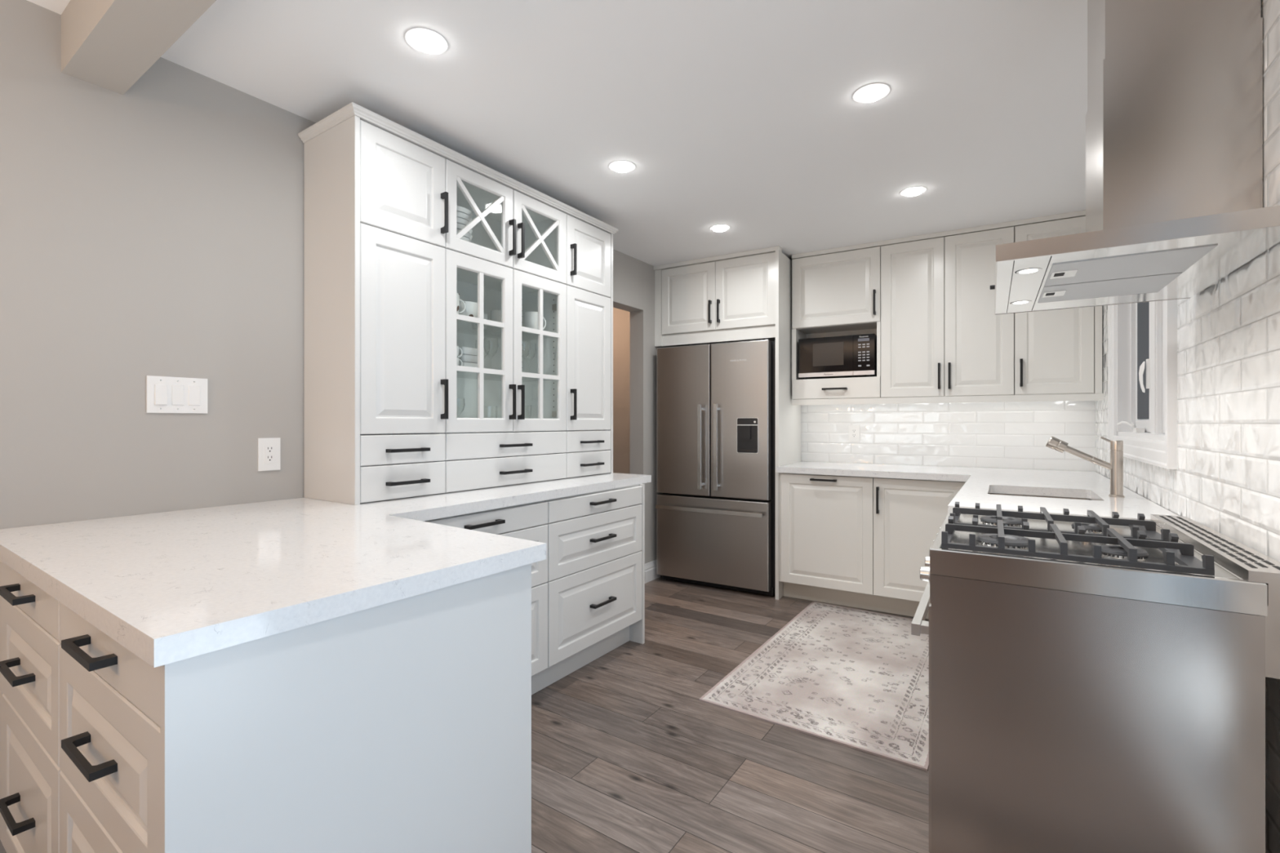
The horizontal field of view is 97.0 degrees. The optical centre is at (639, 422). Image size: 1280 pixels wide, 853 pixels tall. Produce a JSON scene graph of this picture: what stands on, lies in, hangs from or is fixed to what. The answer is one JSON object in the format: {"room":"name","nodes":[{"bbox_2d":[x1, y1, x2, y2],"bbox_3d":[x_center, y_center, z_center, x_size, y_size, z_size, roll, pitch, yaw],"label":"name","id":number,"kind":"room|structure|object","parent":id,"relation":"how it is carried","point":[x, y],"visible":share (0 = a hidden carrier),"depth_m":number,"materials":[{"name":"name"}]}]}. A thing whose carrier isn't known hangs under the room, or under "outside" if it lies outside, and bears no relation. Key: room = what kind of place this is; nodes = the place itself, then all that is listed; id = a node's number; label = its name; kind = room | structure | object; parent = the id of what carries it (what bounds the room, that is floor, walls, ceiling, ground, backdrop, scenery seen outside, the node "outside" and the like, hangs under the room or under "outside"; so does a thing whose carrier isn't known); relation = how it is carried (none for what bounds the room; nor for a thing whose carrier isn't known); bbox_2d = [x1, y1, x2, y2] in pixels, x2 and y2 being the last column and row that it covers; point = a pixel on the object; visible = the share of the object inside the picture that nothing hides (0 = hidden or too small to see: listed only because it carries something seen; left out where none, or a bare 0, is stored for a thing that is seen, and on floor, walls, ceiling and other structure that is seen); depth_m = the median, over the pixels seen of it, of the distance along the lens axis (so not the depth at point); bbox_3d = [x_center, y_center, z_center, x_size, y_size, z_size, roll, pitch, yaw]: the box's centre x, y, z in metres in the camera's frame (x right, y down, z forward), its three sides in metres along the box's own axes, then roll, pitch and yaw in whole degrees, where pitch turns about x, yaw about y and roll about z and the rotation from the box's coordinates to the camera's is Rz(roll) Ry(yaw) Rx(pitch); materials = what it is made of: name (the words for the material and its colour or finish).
{"room":"kitchen","nodes":[
{"label":"kitchen","id":0,"kind":"room"},
{"bbox_2d":[0,0,688,852],"bbox_3d":[-1.623,0.000,1.969,0.126,2.440,8.050,0,0,34],"label":"wall","id":1,"kind":"structure","parent":0,"point":[155,228],"depth_m":1.85,"materials":[{"name":"grey paint"}]},
{"bbox_2d":[146,375,207,413],"bbox_3d":[-1.569,-0.093,1.926,0.012,0.122,0.167,0,0,34],"label":"light switch","id":2,"kind":"object","parent":1,"relation":"attached to","point":[164,394],"visible":1,"depth_m":1.92,"materials":[{"name":"white plastic"}]},
{"bbox_2d":[257,437,279,471],"bbox_3d":[-1.413,0.121,2.160,0.009,0.124,0.076,0,0,34],"label":"wall outlet","id":3,"kind":"object","parent":1,"relation":"attached to","point":[268,449],"visible":1,"depth_m":2.16,"materials":[{"name":"white plastic"}]},
{"bbox_2d":[264,444,275,463],"bbox_3d":[-1.411,0.121,2.159,0.003,0.068,0.034,0,0,34],"label":"receptacle","id":4,"kind":"object","parent":3,"relation":"attached to","point":[269,450],"depth_m":2.16,"materials":[{"name":"white plastic"}]},
{"bbox_2d":[644,559,660,583],"bbox_3d":[0.094,1.149,4.388,0.016,0.142,0.220,0,0,34],"label":"baseboard","id":5,"kind":"structure","parent":1,"relation":"attached to","point":[651,568],"depth_m":4.37,"materials":[{"name":"white paint"}]},
{"bbox_2d":[26,0,1087,266],"bbox_3d":[-0.506,-1.260,1.306,5.500,0.080,8.800,0,0,34],"label":"ceiling","id":6,"kind":"structure","parent":0,"point":[743,115],"depth_m":2.12,"materials":[{"name":"white paint"}]},
{"bbox_2d":[61,0,216,94],"bbox_3d":[-0.207,-1.134,0.752,3.584,0.172,0.141,0,0,34],"label":"beam","id":7,"kind":"structure","parent":6,"relation":"attached to","point":[110,45],"depth_m":1.56,"materials":[{"name":"grey paint"}]},
{"bbox_2d":[404,26,448,54],"bbox_3d":[-0.683,-1.212,1.813,0.132,0.015,0.132,0,0,31],"label":"recessed light","id":8,"kind":"object","parent":6,"relation":"in","point":[424,40],"visible":1,"depth_m":1.80,"materials":[{"name":"white paint"}]},
{"bbox_2d":[608,160,635,173],"bbox_3d":[-0.085,-1.212,2.700,0.132,0.015,0.132,0,0,31],"label":"recessed light","id":9,"kind":"object","parent":6,"relation":"in","point":[620,166],"visible":1,"depth_m":2.68,"materials":[{"name":"white paint"}]},
{"bbox_2d":[709,224,730,231],"bbox_3d":[0.501,-1.212,3.551,0.132,0.015,0.132,0,0,31],"label":"recessed light","id":10,"kind":"object","parent":6,"relation":"in","point":[717,228],"visible":1,"depth_m":3.53,"materials":[{"name":"white paint"}]},
{"bbox_2d":[852,82,890,103],"bbox_3d":[0.857,-1.212,2.099,0.132,0.015,0.132,0,0,31],"label":"recessed light","id":11,"kind":"object","parent":6,"relation":"in","point":[876,91],"visible":1,"depth_m":2.08,"materials":[{"name":"white paint"}]},
{"bbox_2d":[899,186,927,196],"bbox_3d":[1.442,-1.212,2.988,0.132,0.015,0.132,0,0,31],"label":"recessed light","id":12,"kind":"object","parent":6,"relation":"in","point":[915,190],"visible":1,"depth_m":2.97,"materials":[{"name":"white paint"}]},
{"bbox_2d":[613,306,630,473],"bbox_3d":[-0.114,0.000,5.312,1.111,2.440,0.120,0,0,34],"label":"wall","id":13,"kind":"structure","parent":0,"point":[621,318],"depth_m":5.28,"materials":[{"name":"grey paint"}]},
{"bbox_2d":[531,575,928,852],"bbox_3d":[-0.506,1.260,1.306,5.500,0.080,8.800,0,0,34],"label":"floor","id":14,"kind":"structure","parent":0,"point":[627,757],"depth_m":2.01,"materials":[{"name":"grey wood"}]},
{"bbox_2d":[0,560,3,841],"bbox_3d":[-1.717,0.712,1.520,0.194,0.743,0.019,0,0,34],"label":"strip","id":15,"kind":"object","parent":14,"relation":"attached to","point":[1,562],"visible":0.25,"depth_m":1.47,"materials":[{"name":"white paint"}]},
{"bbox_2d":[0,562,61,852],"bbox_3d":[-1.218,0.715,1.570,0.573,0.747,0.729,0,0,34],"label":"drawer unit","id":16,"kind":"object","parent":14,"relation":"on","point":[29,664],"visible":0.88,"depth_m":1.26,"materials":[{"name":"white paint"}]},
{"bbox_2d":[59,602,159,852],"bbox_3d":[-0.740,0.715,1.247,0.573,0.747,0.729,0,0,34],"label":"drawer unit","id":17,"kind":"object","parent":14,"relation":"on","point":[109,696],"visible":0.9,"depth_m":0.95,"materials":[{"name":"white paint"}]},
{"bbox_2d":[0,472,651,667],"bbox_3d":[-0.559,0.320,2.178,1.404,0.040,2.438,0,0,34],"label":"countertop","id":18,"kind":"structure","parent":17,"relation":"on","point":[172,586],"depth_m":1.25,"materials":[{"name":"white stone"}]},
{"bbox_2d":[303,115,359,505],"bbox_3d":[-1.184,-0.408,2.169,0.372,1.416,0.019,0,0,34],"label":"panel","id":19,"kind":"object","parent":18,"relation":"on","point":[331,158],"visible":1,"depth_m":2.15,"materials":[{"name":"white paint"}]},
{"bbox_2d":[360,119,448,503],"bbox_3d":[-1.060,-0.409,2.324,0.404,1.414,0.374,0,0,34],"label":"cabinet","id":20,"kind":"object","parent":18,"relation":"on","point":[404,197],"visible":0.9,"depth_m":2.21,"materials":[{"name":"white wood"}]},
{"bbox_2d":[442,158,566,493],"bbox_3d":[-0.742,-0.409,2.796,0.404,1.414,0.764,0,0,34],"label":"display cabinet","id":21,"kind":"object","parent":18,"relation":"on","point":[514,264],"visible":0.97,"depth_m":2.73,"materials":[{"name":"white wood"}]},
{"bbox_2d":[297,102,617,234],"bbox_3d":[-0.742,-1.132,2.804,0.394,0.030,1.610,0,0,34],"label":"crown molding","id":22,"kind":"structure","parent":21,"relation":"attached to","point":[351,109],"depth_m":2.33,"materials":[{"name":"white paint"}]},
{"bbox_2d":[457,357,462,365],"bbox_3d":[-0.835,-0.261,2.521,0.064,0.051,0.074,0,0,10],"label":"espresso cup","id":23,"kind":"object","parent":21,"relation":"on","point":[459,360],"visible":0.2,"depth_m":2.52,"materials":[{"name":"white ceramic"}]},
{"bbox_2d":[457,346,462,357],"bbox_3d":[-0.835,-0.313,2.521,0.064,0.051,0.074,0,0,10],"label":"espresso cup","id":24,"kind":"object","parent":23,"relation":"on","point":[458,347],"visible":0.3,"depth_m":2.52,"materials":[{"name":"white ceramic"}]},
{"bbox_2d":[457,293,465,314],"bbox_3d":[-0.831,-0.518,2.524,0.072,0.105,0.097,0,0,34],"label":"mug","id":25,"kind":"object","parent":21,"relation":"on","point":[458,294],"visible":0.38,"depth_m":2.51,"materials":[{"name":"white ceramic"}]},
{"bbox_2d":[458,301,477,323],"bbox_3d":[-0.803,-0.508,2.620,0.109,0.085,0.104,0,0,-23],"label":"teacup","id":26,"kind":"object","parent":21,"relation":"on","point":[471,308],"visible":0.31,"depth_m":2.58,"materials":[{"name":"white ceramic"}]},
{"bbox_2d":[471,313,488,330],"bbox_3d":[-0.803,-0.503,2.839,0.080,0.075,0.091,0,0,-5],"label":"teacup","id":27,"kind":"object","parent":21,"relation":"on","point":[474,326],"visible":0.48,"depth_m":2.81,"materials":[{"name":"white ceramic"}]},
{"bbox_2d":[483,337,498,368],"bbox_3d":[-0.745,-0.328,2.830,0.074,0.185,0.074,0,0,34],"label":"wine glass","id":28,"kind":"object","parent":21,"relation":"on","point":[485,337],"visible":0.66,"depth_m":2.83,"materials":[{"name":"clear glass"}]},
{"bbox_2d":[490,310,501,333],"bbox_3d":[-0.744,-0.523,2.957,0.068,0.115,0.068,0,0,34],"label":"tumbler","id":29,"kind":"object","parent":21,"relation":"on","point":[495,315],"visible":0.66,"depth_m":2.93,"materials":[{"name":"white"}]},
{"bbox_2d":[457,268,537,293],"bbox_3d":[-0.762,-0.729,2.810,0.338,0.016,0.731,0,0,34],"label":"shelf","id":30,"kind":"object","parent":21,"relation":"attached to","point":[467,278],"depth_m":2.91,"materials":[{"name":"white wood"}]},
{"bbox_2d":[445,431,561,433],"bbox_3d":[-0.762,0.048,2.810,0.338,0.016,0.731,0,0,34],"label":"shelf","id":31,"kind":"object","parent":21,"relation":"attached to","point":[513,431],"depth_m":2.67,"materials":[{"name":"white wood"}]},
{"bbox_2d":[457,371,555,382],"bbox_3d":[-0.773,-0.231,2.817,0.312,0.008,0.730,0,0,34],"label":"shelf","id":32,"kind":"object","parent":21,"relation":"attached to","point":[462,376],"depth_m":2.91,"materials":[{"name":"white glass"}]},
{"bbox_2d":[522,340,530,372],"bbox_3d":[-0.597,-0.328,2.906,0.074,0.185,0.074,0,0,34],"label":"wine glass","id":33,"kind":"object","parent":21,"relation":"on","point":[530,340],"visible":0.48,"depth_m":2.90,"materials":[{"name":"clear glass"}]},
{"bbox_2d":[524,311,546,334],"bbox_3d":[-0.560,-0.520,2.983,0.091,0.108,0.112,0,0,18],"label":"mug","id":34,"kind":"object","parent":21,"relation":"on","point":[531,318],"visible":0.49,"depth_m":2.94,"materials":[{"name":"white ceramic"}]},
{"bbox_3d":[-0.862,-0.758,2.584,0.190,0.040,0.190,0,0,34],"label":"bowl","id":35,"kind":"object","parent":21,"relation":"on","visible":0},
{"bbox_3d":[-0.862,-0.784,2.584,0.190,0.040,0.190,0,0,34],"label":"bowl","id":36,"kind":"object","parent":35,"relation":"on","visible":0},
{"bbox_2d":[459,236,472,242],"bbox_3d":[-0.863,-0.810,2.584,0.190,0.040,0.190,0,0,34],"label":"bowl","id":37,"kind":"object","parent":36,"relation":"on","point":[464,238],"visible":0.06,"depth_m":2.54,"materials":[{"name":"white ceramic"}]},
{"bbox_2d":[457,229,472,239],"bbox_3d":[-0.863,-0.836,2.584,0.190,0.040,0.190,0,0,34],"label":"bowl","id":38,"kind":"object","parent":37,"relation":"on","point":[467,234],"visible":0.08,"depth_m":2.56,"materials":[{"name":"white ceramic"}]},
{"bbox_2d":[457,223,472,234],"bbox_3d":[-0.863,-0.862,2.584,0.190,0.040,0.190,0,0,34],"label":"bowl","id":39,"kind":"object","parent":38,"relation":"on","point":[460,226],"visible":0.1,"depth_m":2.52,"materials":[{"name":"white ceramic"}]},
{"bbox_2d":[457,217,469,225],"bbox_3d":[-0.863,-0.888,2.584,0.190,0.040,0.190,0,0,34],"label":"bowl","id":40,"kind":"object","parent":39,"relation":"on","point":[460,220],"visible":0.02,"depth_m":2.53,"materials":[{"name":"white ceramic"}]},
{"bbox_2d":[457,211,472,222],"bbox_3d":[-0.863,-0.914,2.584,0.190,0.040,0.190,0,0,34],"label":"bowl","id":41,"kind":"object","parent":40,"relation":"on","point":[460,215],"visible":0.06,"depth_m":2.54,"materials":[{"name":"white ceramic"}]},
{"bbox_2d":[457,205,472,217],"bbox_3d":[-0.863,-0.940,2.584,0.190,0.040,0.190,0,0,34],"label":"bowl","id":42,"kind":"object","parent":41,"relation":"on","point":[460,209],"visible":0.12,"depth_m":2.54,"materials":[{"name":"white ceramic"}]},
{"bbox_3d":[-0.823,-0.238,2.660,0.152,0.006,0.152,0,0,34],"label":"plate","id":43,"kind":"object","parent":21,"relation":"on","visible":0},
{"bbox_2d":[458,361,477,367],"bbox_3d":[-0.823,-0.259,2.660,0.124,0.034,0.124,0,0,34],"label":"square bowl","id":44,"kind":"object","parent":43,"relation":"on","point":[464,364],"visible":0.16,"depth_m":2.61,"materials":[{"name":"white ceramic"}]},
{"bbox_2d":[457,354,477,363],"bbox_3d":[-0.823,-0.293,2.660,0.124,0.034,0.124,0,0,34],"label":"square bowl","id":45,"kind":"object","parent":44,"relation":"on","point":[465,358],"visible":0.37,"depth_m":2.61,"materials":[{"name":"white ceramic"}]},
{"bbox_2d":[458,346,477,355],"bbox_3d":[-0.823,-0.328,2.660,0.124,0.034,0.124,0,0,34],"label":"square bowl","id":46,"kind":"object","parent":45,"relation":"on","point":[468,351],"visible":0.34,"depth_m":2.61,"materials":[{"name":"white ceramic"}]},
{"bbox_2d":[564,213,610,478],"bbox_3d":[-0.419,-0.409,3.274,0.404,1.414,0.391,0,0,34],"label":"cabinet","id":47,"kind":"object","parent":18,"relation":"on","point":[588,284],"visible":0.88,"depth_m":3.16,"materials":[{"name":"white wood"}]},
{"bbox_2d":[608,233,613,473],"bbox_3d":[-0.318,-0.408,3.453,0.372,1.416,0.015,0,0,34],"label":"panel","id":48,"kind":"object","parent":18,"relation":"on","point":[611,234],"visible":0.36,"depth_m":3.35,"materials":[{"name":"white paint"}]},
{"bbox_2d":[160,563,531,852],"bbox_3d":[-0.477,0.780,1.103,0.018,0.880,0.720,0,0,34],"label":"end panel","id":49,"kind":"object","parent":14,"relation":"on","point":[402,726],"visible":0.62,"depth_m":1.04,"materials":[{"name":"white paint"}]},
{"bbox_2d":[423,500,547,676],"bbox_3d":[-0.865,0.715,2.364,0.682,0.747,0.739,0,0,34],"label":"drawer unit","id":50,"kind":"object","parent":14,"relation":"on","point":[529,522],"visible":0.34,"depth_m":2.42,"materials":[{"name":"white paint"}]},
{"bbox_2d":[531,626,629,694],"bbox_3d":[-0.482,1.155,2.556,0.019,0.130,1.487,0,0,34],"label":"toe kick","id":51,"kind":"object","parent":14,"relation":"on","point":[555,673],"visible":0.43,"depth_m":2.80,"materials":[{"name":"white paint"}]},
{"bbox_2d":[544,484,641,667],"bbox_3d":[-0.449,0.715,2.981,0.682,0.747,0.741,0,0,34],"label":"drawer unit","id":52,"kind":"object","parent":14,"relation":"on","point":[594,582],"visible":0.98,"depth_m":2.75,"materials":[{"name":"white paint"}]},
{"bbox_2d":[629,484,644,644],"bbox_3d":[-0.248,0.780,3.307,0.649,0.880,0.018,0,0,34],"label":"end panel","id":53,"kind":"object","parent":14,"relation":"on","point":[637,630],"visible":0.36,"depth_m":3.13,"materials":[{"name":"white paint"}]},
{"bbox_2d":[655,339,775,595],"bbox_3d":[0.655,0.324,4.354,0.903,1.792,0.650,0,0,31],"label":"refrigerator","id":54,"kind":"object","parent":14,"relation":"on","point":[716,507],"visible":0.98,"depth_m":4.09,"materials":[{"name":"silver metal"}]},
{"bbox_2d":[775,249,801,599],"bbox_3d":[1.092,0.015,4.152,0.024,2.410,0.580,0,0,31],"label":"panel","id":55,"kind":"object","parent":14,"relation":"on","point":[788,416],"visible":0.64,"depth_m":3.97,"materials":[{"name":"white paint"}]},
{"bbox_2d":[698,601,928,771],"bbox_3d":[1.091,1.216,2.913,0.900,0.007,1.640,0,0,34],"label":"rug","id":56,"kind":"object","parent":14,"relation":"on","point":[858,679],"visible":0.79,"depth_m":2.63,"materials":[{"name":"beige fabric"}]},
{"bbox_2d":[778,472,873,595],"bbox_3d":[1.348,0.715,3.956,0.605,0.747,0.644,0,0,31],"label":"base cabinet","id":57,"kind":"object","parent":14,"relation":"on","point":[826,522],"visible":0.94,"depth_m":3.70,"materials":[{"name":"white paint"}]},
{"bbox_2d":[782,582,928,619],"bbox_3d":[1.507,1.155,3.693,1.154,0.131,0.018,0,0,31],"label":"toe kick","id":58,"kind":"object","parent":14,"relation":"on","point":[868,602],"visible":0.43,"depth_m":3.74,"materials":[{"name":"beige wood"}]},
{"bbox_2d":[873,477,965,601],"bbox_3d":[1.851,0.715,3.656,0.564,0.747,0.644,0,0,31],"label":"base cabinet","id":59,"kind":"object","parent":14,"relation":"on","point":[908,514],"visible":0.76,"depth_m":3.46,"materials":[{"name":"white paint"}]},
{"bbox_2d":[911,501,1279,852],"bbox_3d":[1.137,0.741,1.528,0.659,0.958,0.779,0,0,32],"label":"range cooker","id":60,"kind":"object","parent":14,"relation":"on","point":[1097,684],"visible":1,"depth_m":1.20,"materials":[{"name":"silver metal"}]},
{"bbox_2d":[930,506,1267,616],"bbox_3d":[1.133,0.330,1.530,0.559,0.060,0.779,0,0,32],"label":"cooktop","id":61,"kind":"object","parent":60,"relation":"in","point":[1185,586],"depth_m":1.22,"materials":[{"name":"silver metal"}]},
{"bbox_2d":[688,337,1095,498],"bbox_3d":[1.684,0.000,4.212,3.120,2.440,0.120,0,0,31],"label":"wall","id":62,"kind":"structure","parent":0,"point":[1009,434],"depth_m":3.87,"materials":[{"name":"tile"}]},
{"bbox_2d":[654,252,775,346],"bbox_3d":[0.661,-0.892,4.403,0.970,0.595,0.579,0,0,31],"label":"upper cabinet","id":63,"kind":"object","parent":62,"relation":"attached to","point":[731,300],"depth_m":4.17,"materials":[{"name":"white paint"}]},
{"bbox_2d":[653,245,782,270],"bbox_3d":[0.547,-1.205,4.188,0.996,0.028,0.055,0,0,31],"label":"crown molding","id":64,"kind":"structure","parent":63,"relation":"attached to","point":[763,251],"depth_m":4.14,"materials":[{"name":"white paint"}]},
{"bbox_2d":[791,246,880,399],"bbox_3d":[1.431,-0.677,4.084,0.598,1.022,0.349,0,0,31],"label":"upper cabinet","id":65,"kind":"object","parent":62,"relation":"attached to","point":[838,294],"visible":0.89,"depth_m":3.97,"materials":[{"name":"white paint"}]},
{"bbox_2d":[798,333,876,379],"bbox_3d":[1.438,-0.457,4.084,0.512,0.291,0.291,0,0,31],"label":"microwave","id":66,"kind":"object","parent":65,"relation":"in","point":[855,355],"visible":0.96,"depth_m":3.96,"materials":[{"name":"black plastic"}]},
{"bbox_2d":[857,343,869,366],"bbox_3d":[1.527,-0.460,3.865,0.074,0.154,0.001,0,0,31],"label":"keypad","id":67,"kind":"object","parent":66,"relation":"on","point":[863,348],"depth_m":3.87,"materials":[{"name":"grey plastic"}]},
{"bbox_2d":[848,425,859,441],"bbox_3d":[1.586,0.081,4.195,0.076,0.124,0.009,0,0,31],"label":"wall outlet","id":68,"kind":"object","parent":62,"relation":"attached to","point":[854,430],"visible":1,"depth_m":4.19,"materials":[{"name":"white plastic"}]},
{"bbox_2d":[851,428,856,438],"bbox_3d":[1.584,0.081,4.193,0.034,0.068,0.003,0,0,31],"label":"receptacle","id":69,"kind":"object","parent":68,"relation":"attached to","point":[853,430],"depth_m":4.19,"materials":[{"name":"white plastic"}]},
{"bbox_2d":[880,226,1013,398],"bbox_3d":[2.012,-0.677,3.737,0.751,1.022,0.349,0,0,31],"label":"upper cabinet","id":70,"kind":"object","parent":62,"relation":"attached to","point":[942,335],"visible":0.95,"depth_m":3.62,"materials":[{"name":"white paint"}]},
{"bbox_2d":[791,209,1085,258],"bbox_3d":[1.871,-1.205,3.681,1.767,0.028,0.040,0,0,31],"label":"crown molding","id":71,"kind":"structure","parent":70,"relation":"attached to","point":[1080,213],"depth_m":3.61,"materials":[{"name":"white paint"}]},
{"bbox_2d":[791,393,1102,405],"bbox_3d":[1.868,-0.145,3.670,1.773,0.040,0.018,0,0,31],"label":"rail","id":72,"kind":"object","parent":70,"relation":"attached to","point":[1082,397],"visible":1,"depth_m":3.58,"materials":[{"name":"white paint"}]},
{"bbox_2d":[1013,216,1102,395],"bbox_3d":[2.514,-0.677,3.438,0.414,1.022,0.349,0,0,31],"label":"upper cabinet","id":73,"kind":"object","parent":62,"relation":"attached to","point":[1054,349],"depth_m":3.32,"materials":[{"name":"white paint"}]},
{"bbox_2d":[1095,0,1279,852],"bbox_3d":[1.998,0.000,2.102,0.140,2.440,3.420,0,0,33],"label":"wall","id":74,"kind":"structure","parent":0,"point":[1225,480],"depth_m":1.36,"materials":[{"name":"tile"}]},
{"bbox_2d":[990,0,1279,315],"bbox_3d":[1.218,-0.791,1.490,0.507,0.852,0.755,0,0,32],"label":"range hood","id":75,"kind":"object","parent":74,"relation":"attached to","point":[1174,117],"visible":1,"depth_m":1.31,"materials":[{"name":"silver metal"}]},
{"bbox_2d":[1107,299,1177,469],"bbox_3d":[2.128,-0.407,2.351,0.139,1.121,1.246,0,0,33],"label":"window","id":76,"kind":"structure","parent":74,"relation":"in","point":[1142,337],"depth_m":2.50,"materials":[{"name":"white paint"}]},
{"bbox_3d":[1.771,0.715,2.502,0.665,0.747,1.470,0,0,33],"label":"cabinet","id":77,"kind":"object","parent":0,"visible":0},
{"bbox_2d":[776,461,1177,520],"bbox_3d":[1.482,0.320,3.032,1.792,0.040,2.108,0,0,31],"label":"countertop","id":78,"kind":"structure","parent":77,"relation":"on","point":[980,482],"depth_m":2.70,"materials":[{"name":"white stone"}]},
{"bbox_2d":[989,493,1092,500],"bbox_3d":[1.732,0.423,2.450,0.407,0.165,0.454,0,0,33],"label":"sink","id":79,"kind":"object","parent":78,"relation":"in","point":[989,493],"visible":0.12,"depth_m":2.63,"materials":[{"name":"silver metal"}]},
{"bbox_2d":[1045,436,1124,497],"bbox_3d":[1.838,0.179,2.347,0.258,0.243,0.049,0,0,33],"label":"faucet","id":80,"kind":"object","parent":78,"relation":"on","point":[1115,466],"visible":1,"depth_m":2.29,"materials":[{"name":"silver metal"}]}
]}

